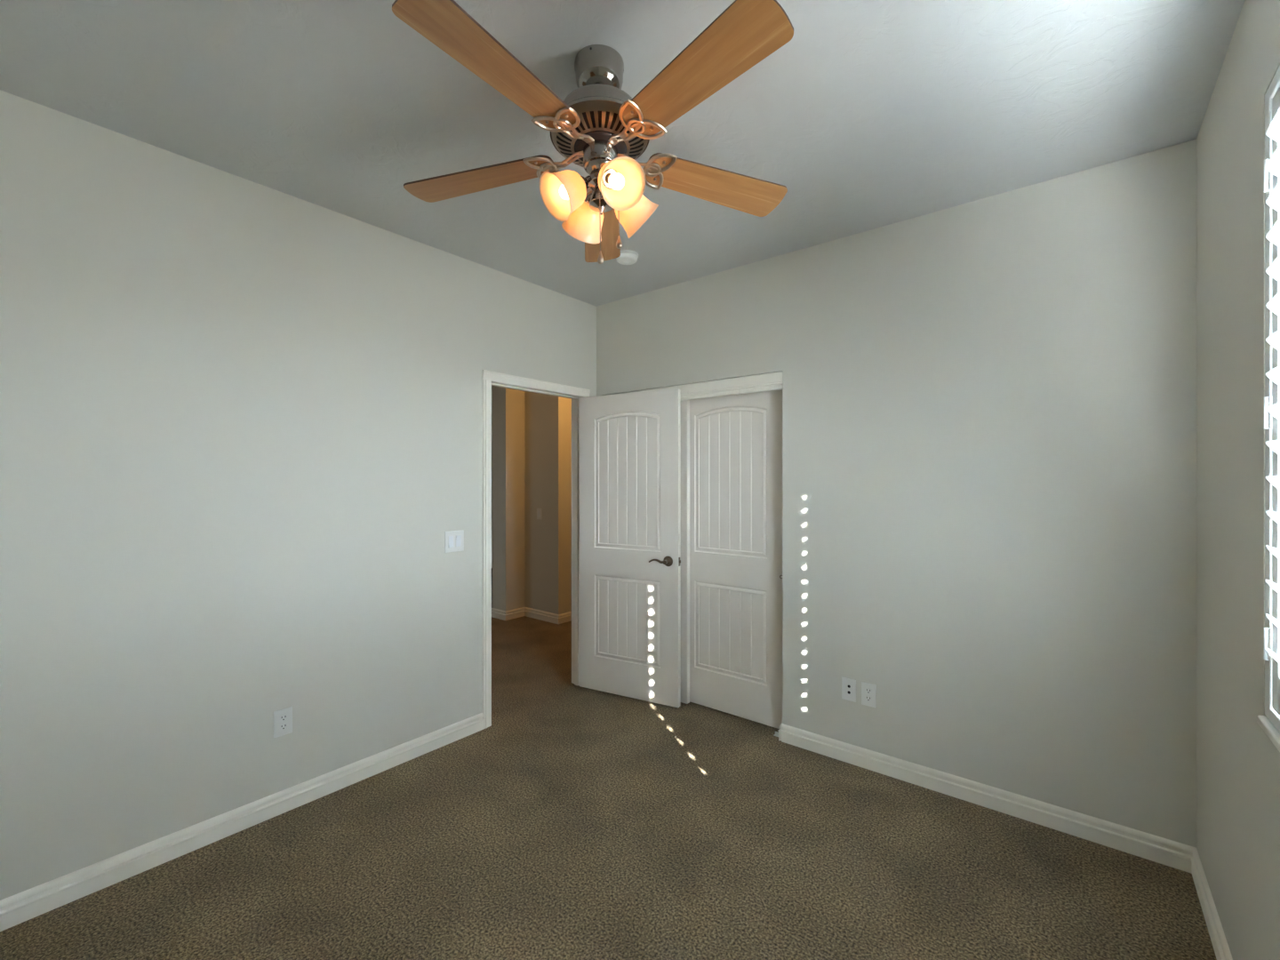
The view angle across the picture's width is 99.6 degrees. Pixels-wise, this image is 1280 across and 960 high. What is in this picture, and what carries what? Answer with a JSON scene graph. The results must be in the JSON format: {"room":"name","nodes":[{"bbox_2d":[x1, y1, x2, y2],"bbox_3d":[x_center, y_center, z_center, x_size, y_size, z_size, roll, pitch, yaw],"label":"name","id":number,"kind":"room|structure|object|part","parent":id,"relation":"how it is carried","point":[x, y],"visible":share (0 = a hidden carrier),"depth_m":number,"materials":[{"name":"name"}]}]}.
{"room":"empty bedroom","nodes":[
{"label":"empty bedroom","id":0,"kind":"room"},
{"bbox_2d":[0,89,596,900],"bbox_3d":[-1.248,0.094,2.895,0.115,2.740,4.254,0,0,39],"label":"wall","id":1,"kind":"structure","parent":0,"point":[241,419],"depth_m":2.20,"materials":[{"name":"paint"}]},
{"bbox_2d":[0,712,484,931],"bbox_3d":[-1.682,1.417,2.252,0.018,0.095,2.408,0,0,39],"label":"baseboard","id":2,"kind":"structure","parent":1,"relation":"attached to","point":[28,904],"depth_m":2.17,"materials":[{"name":"white wood"}]},
{"bbox_2d":[273,706,292,737],"bbox_3d":[-1.577,1.067,2.390,0.008,0.117,0.072,0,0,39],"label":"wall outlet","id":3,"kind":"object","parent":1,"relation":"attached to","point":[283,718],"visible":1,"depth_m":2.39,"materials":[{"name":"white plastic"}]},
{"bbox_2d":[279,713,287,721],"bbox_3d":[-1.575,1.048,2.388,0.003,0.028,0.034,0,0,39],"label":"receptacle","id":4,"kind":"object","parent":3,"relation":"attached to","point":[283,717],"depth_m":2.39,"materials":[{"name":"white plastic"}]},
{"bbox_2d":[279,722,287,730],"bbox_3d":[-1.575,1.087,2.388,0.003,0.028,0.034,0,0,39],"label":"receptacle","id":5,"kind":"object","parent":3,"relation":"attached to","point":[283,726],"depth_m":2.39,"materials":[{"name":"white plastic"}]},
{"bbox_2d":[444,530,463,552],"bbox_3d":[-1.045,0.341,3.046,0.012,0.118,0.118,0,0,39],"label":"light switch","id":6,"kind":"object","parent":1,"relation":"attached to","point":[453,540],"visible":1,"depth_m":3.04,"materials":[{"name":"white plastic"}]},
{"bbox_2d":[482,369,590,728],"bbox_3d":[-0.690,0.404,3.572,0.132,2.120,0.893,0,0,39],"label":"door frame","id":7,"kind":"structure","parent":1,"relation":"attached to","point":[488,376],"depth_m":3.32,"materials":[{"name":"white wood"}]},
{"bbox_2d":[579,389,680,707],"bbox_3d":[-0.092,0.430,3.620,0.780,2.032,0.101,0,0,30],"label":"door","id":8,"kind":"structure","parent":7,"relation":"attached to","point":[630,443],"depth_m":3.61,"materials":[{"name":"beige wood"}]},
{"bbox_3d":[-0.088,0.932,3.629,0.510,0.564,0.016,0,0,28],"label":"panel","id":9,"kind":"part","parent":8,"relation":"part of","materials":[{"name":"beige wood"}]},
{"bbox_3d":[-0.088,-0.002,3.629,0.510,0.924,0.016,0,0,28],"label":"panel","id":10,"kind":"part","parent":8,"relation":"part of","materials":[{"name":"beige wood"}]},
{"bbox_3d":[0.131,0.516,3.466,0.149,0.067,0.063,0,0,28],"label":"lever handle","id":11,"kind":"part","parent":8,"relation":"part of","materials":[{"name":"brown metal"}]},
{"bbox_2d":[491,388,492,567],"bbox_3d":[-1.734,0.094,5.131,3.652,2.740,4.800,0,0,39],"label":"wall","id":12,"kind":"structure","parent":0,"point":[492,388],"depth_m":7.49,"materials":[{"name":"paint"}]},
{"bbox_2d":[492,385,571,614],"bbox_3d":[-0.767,0.094,6.233,0.770,2.740,1.670,0,0,39],"label":"wall","id":13,"kind":"structure","parent":0,"point":[532,432],"depth_m":5.73,"materials":[{"name":"paint"}]},
{"bbox_2d":[491,607,571,623],"bbox_3d":[-0.773,1.417,6.226,0.805,0.095,1.688,0,0,39],"label":"baseboard","id":14,"kind":"structure","parent":13,"relation":"attached to","point":[557,619],"depth_m":5.70,"materials":[{"name":"white wood"}]},
{"bbox_2d":[536,508,541,519],"bbox_3d":[-1.069,0.349,5.717,0.072,0.117,0.012,0,0,39],"label":"light switch","id":15,"kind":"object","parent":13,"relation":"attached to","point":[539,510],"visible":1,"depth_m":5.71,"materials":[{"name":"white plastic"}]},
{"bbox_2d":[0,616,1216,959],"bbox_3d":[-0.833,1.524,3.656,6.907,0.120,5.960,0,0,39],"label":"floor","id":16,"kind":"structure","parent":0,"point":[581,823],"depth_m":2.03,"materials":[{"name":"brown carpet"}]},
{"bbox_2d":[491,568,492,607],"bbox_3d":[-1.779,1.272,6.421,0.430,0.385,0.680,0,0,39],"label":"base cabinet","id":17,"kind":"object","parent":16,"relation":"on","point":[492,568],"visible":0.02,"depth_m":6.20,"materials":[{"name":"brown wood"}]},
{"bbox_2d":[0,0,1244,306],"bbox_3d":[0.012,-1.336,1.877,3.355,0.120,4.254,0,0,39],"label":"ceiling","id":18,"kind":"structure","parent":0,"point":[874,114],"depth_m":1.79,"materials":[{"name":"paint"}]},
{"bbox_2d":[392,0,793,263],"bbox_3d":[-0.124,-0.960,1.687,1.258,0.648,1.200,0,0,-3],"label":"ceiling fan","id":19,"kind":"object","parent":18,"relation":"hanging from","point":[598,128],"visible":1,"depth_m":1.53,"materials":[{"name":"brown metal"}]},
{"bbox_3d":[-0.508,-0.966,1.732,0.500,0.006,0.149,-4,6,13],"label":"blade","id":20,"kind":"part","parent":19,"relation":"part of","materials":[{"name":"brown wood"}]},
{"bbox_3d":[-0.339,-0.992,1.305,0.149,0.006,0.500,9,5,33],"label":"blade","id":21,"kind":"part","parent":19,"relation":"part of","materials":[{"name":"brown wood"}]},
{"bbox_3d":[-0.211,-0.848,1.581,0.102,0.135,0.135,-41,16,-25],"label":"lamp shade","id":22,"kind":"part","parent":19,"relation":"part of","materials":[{"name":"white glass"}]},
{"bbox_3d":[-0.209,-0.850,1.581,0.058,0.043,0.043,-41,16,-25],"label":"light bulb","id":23,"kind":"part","parent":19,"relation":"part of","materials":[{"name":"white glass"}]},
{"bbox_3d":[-0.170,-0.841,1.725,0.135,0.135,0.102,1,-40,-29],"label":"lamp shade","id":24,"kind":"part","parent":19,"relation":"part of","materials":[{"name":"white glass"}]},
{"bbox_2d":[580,176,588,189],"bbox_3d":[-0.178,-0.877,1.601,0.048,0.047,0.047,0,0,14],"label":"socket","id":25,"kind":"object","parent":19,"relation":"attached to","point":[585,180],"depth_m":1.59,"materials":[{"name":"silver metal"}]},
{"bbox_2d":[584,192,591,204],"bbox_3d":[-0.152,-0.873,1.693,0.049,0.047,0.047,0,0,12],"label":"socket","id":26,"kind":"object","parent":19,"relation":"attached to","point":[588,198],"depth_m":1.67,"materials":[{"name":"metal"}]},
{"bbox_3d":[-0.120,-1.027,1.642,0.296,0.041,0.296,-4,-4,39],"label":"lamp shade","id":27,"kind":"part","parent":19,"relation":"part of","materials":[{"name":"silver metal"}]},
{"bbox_3d":[-0.118,-0.807,1.591,0.004,0.274,0.004,-4,-4,39],"label":"pull chain","id":28,"kind":"part","parent":19,"relation":"part of","materials":[{"name":"silver metal"}]},
{"bbox_3d":[-0.120,-1.006,1.641,0.160,0.012,0.160,-4,-4,39],"label":"hub plate","id":29,"kind":"part","parent":19,"relation":"part of","materials":[{"name":"black"}]},
{"bbox_3d":[-0.143,-0.957,2.038,0.149,0.006,0.500,-11,-5,-4],"label":"blade","id":30,"kind":"part","parent":19,"relation":"part of","materials":[{"name":"brown wood"}]},
{"bbox_2d":[602,168,617,189],"bbox_3d":[-0.086,-0.880,1.575,0.047,0.048,0.047,0,0,14],"label":"bulb","id":31,"kind":"object","parent":19,"relation":"attached to","point":[608,172],"depth_m":1.56,"materials":[{"name":"white glass"}]},
{"bbox_3d":[-0.068,-0.854,1.541,0.043,0.043,0.058,1,34,-29],"label":"light bulb","id":32,"kind":"part","parent":19,"relation":"part of","materials":[{"name":"white glass"}]},
{"bbox_3d":[-0.065,-0.846,1.636,0.004,0.219,0.004,-4,-4,39],"label":"pull chain","id":33,"kind":"part","parent":19,"relation":"part of","materials":[{"name":"silver metal"}]},
{"bbox_3d":[-0.067,-0.853,1.539,0.135,0.135,0.102,1,34,-29],"label":"lamp shade","id":34,"kind":"part","parent":19,"relation":"part of","materials":[{"name":"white glass"}]},
{"bbox_3d":[-0.025,-0.846,1.683,0.102,0.135,0.135,41,-21,-21],"label":"lamp shade","id":35,"kind":"part","parent":19,"relation":"part of","materials":[{"name":"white glass"}]},
{"bbox_3d":[0.137,-0.999,1.333,0.149,0.006,0.500,14,-10,-39],"label":"blade","id":36,"kind":"part","parent":19,"relation":"part of","materials":[{"name":"brown wood"}]},
{"bbox_3d":[0.251,-0.977,1.790,0.500,0.006,0.149,3,-14,-22],"label":"blade","id":37,"kind":"part","parent":19,"relation":"part of","materials":[{"name":"brown wood"}]},
{"bbox_2d":[616,249,638,264],"bbox_3d":[-0.074,-1.256,3.050,0.132,0.041,0.132,0,0,39],"label":"smoke detector","id":38,"kind":"object","parent":18,"relation":"attached to","point":[628,257],"visible":0.9,"depth_m":3.01,"materials":[{"name":"white plastic"}]},
{"bbox_2d":[596,138,1196,847],"bbox_3d":[0.977,0.094,2.979,3.240,2.740,0.115,0,0,39],"label":"wall","id":39,"kind":"structure","parent":0,"point":[989,404],"depth_m":2.41,"materials":[{"name":"paint"}]},
{"bbox_2d":[680,400,689,703],"bbox_3d":[0.033,0.430,3.744,0.725,2.032,0.035,0,0,39],"label":"door","id":40,"kind":"structure","parent":39,"relation":"in","point":[685,404],"depth_m":3.52,"materials":[{"name":"beige wood"}]},
{"bbox_2d":[607,371,782,400],"bbox_3d":[0.264,-0.570,3.493,1.399,0.099,0.022,0,0,39],"label":"trim","id":41,"kind":"structure","parent":39,"relation":"attached to","point":[773,380],"depth_m":3.26,"materials":[{"name":"white wood"}]},
{"bbox_2d":[689,389,782,728],"bbox_3d":[0.563,0.430,3.372,0.762,2.032,0.037,0,0,39],"label":"door","id":42,"kind":"structure","parent":39,"relation":"in","point":[736,440],"depth_m":3.34,"materials":[{"name":"beige wood"}]},
{"bbox_3d":[0.558,0.932,3.365,0.510,0.564,0.016,0,0,39],"label":"panel","id":43,"kind":"part","parent":42,"relation":"part of","materials":[{"name":"beige wood"}]},
{"bbox_3d":[0.558,-0.002,3.365,0.510,0.924,0.016,0,0,39],"label":"panel","id":44,"kind":"part","parent":42,"relation":"part of","materials":[{"name":"beige wood"}]},
{"bbox_2d":[841,676,855,702],"bbox_3d":[1.087,1.084,2.811,0.072,0.117,0.008,0,0,39],"label":"cable plate","id":45,"kind":"object","parent":39,"relation":"attached to","point":[848,684],"visible":1,"depth_m":2.81,"materials":[{"name":"white plastic"}]},
{"bbox_2d":[861,681,876,707],"bbox_3d":[1.163,1.088,2.750,0.072,0.117,0.008,0,0,39],"label":"wall outlet","id":46,"kind":"object","parent":39,"relation":"attached to","point":[868,691],"visible":1,"depth_m":2.75,"materials":[{"name":"white plastic"}]},
{"bbox_2d":[864,688,871,694],"bbox_3d":[1.162,1.069,2.748,0.034,0.028,0.003,0,0,39],"label":"receptacle","id":47,"kind":"object","parent":46,"relation":"attached to","point":[868,691],"depth_m":2.75,"materials":[{"name":"white plastic"}]},
{"bbox_2d":[864,696,871,702],"bbox_3d":[1.162,1.107,2.748,0.034,0.028,0.003,0,0,39],"label":"receptacle","id":48,"kind":"object","parent":46,"relation":"attached to","point":[868,699],"depth_m":2.75,"materials":[{"name":"white plastic"}]},
{"bbox_2d":[778,723,1195,872],"bbox_3d":[1.445,1.417,2.552,1.656,0.095,0.072,0,0,39],"label":"baseboard","id":49,"kind":"structure","parent":39,"relation":"attached to","point":[1172,853],"depth_m":2.38,"materials":[{"name":"white wood"}]},
{"bbox_2d":[1196,0,1279,959],"bbox_3d":[1.028,0.094,0.593,0.160,2.740,3.534,0,0,39],"label":"wall","id":50,"kind":"structure","parent":0,"point":[1238,765],"depth_m":1.51,"materials":[{"name":"paint"}]},
{"bbox_2d":[1190,848,1232,959],"bbox_3d":[1.006,1.417,0.707,0.018,0.095,3.384,0,0,39],"label":"baseboard","id":51,"kind":"structure","parent":50,"relation":"attached to","point":[1221,950],"depth_m":1.76,"materials":[{"name":"white wood"}]},
{"bbox_2d":[1256,715,1279,751],"bbox_3d":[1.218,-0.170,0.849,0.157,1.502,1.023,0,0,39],"label":"window sill","id":52,"kind":"structure","parent":50,"relation":"in","point":[1271,732],"depth_m":1.22,"materials":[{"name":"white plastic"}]},
{"bbox_2d":[1263,65,1279,732],"bbox_3d":[1.177,-0.181,0.882,0.058,1.478,1.021,0,0,39],"label":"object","id":53,"kind":"object","parent":50,"relation":"attached to","point":[1271,164],"visible":1,"depth_m":1.24,"materials":[{"name":"white"}]},
{"bbox_3d":[1.195,-0.835,0.905,0.018,0.098,0.778,0,0,39],"label":"rail","id":54,"kind":"part","parent":53,"relation":"part of","materials":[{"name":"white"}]},
{"bbox_3d":[1.195,0.482,0.905,0.018,0.087,0.778,0,0,39],"label":"rail","id":55,"kind":"part","parent":53,"relation":"part of","materials":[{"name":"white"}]}
]}

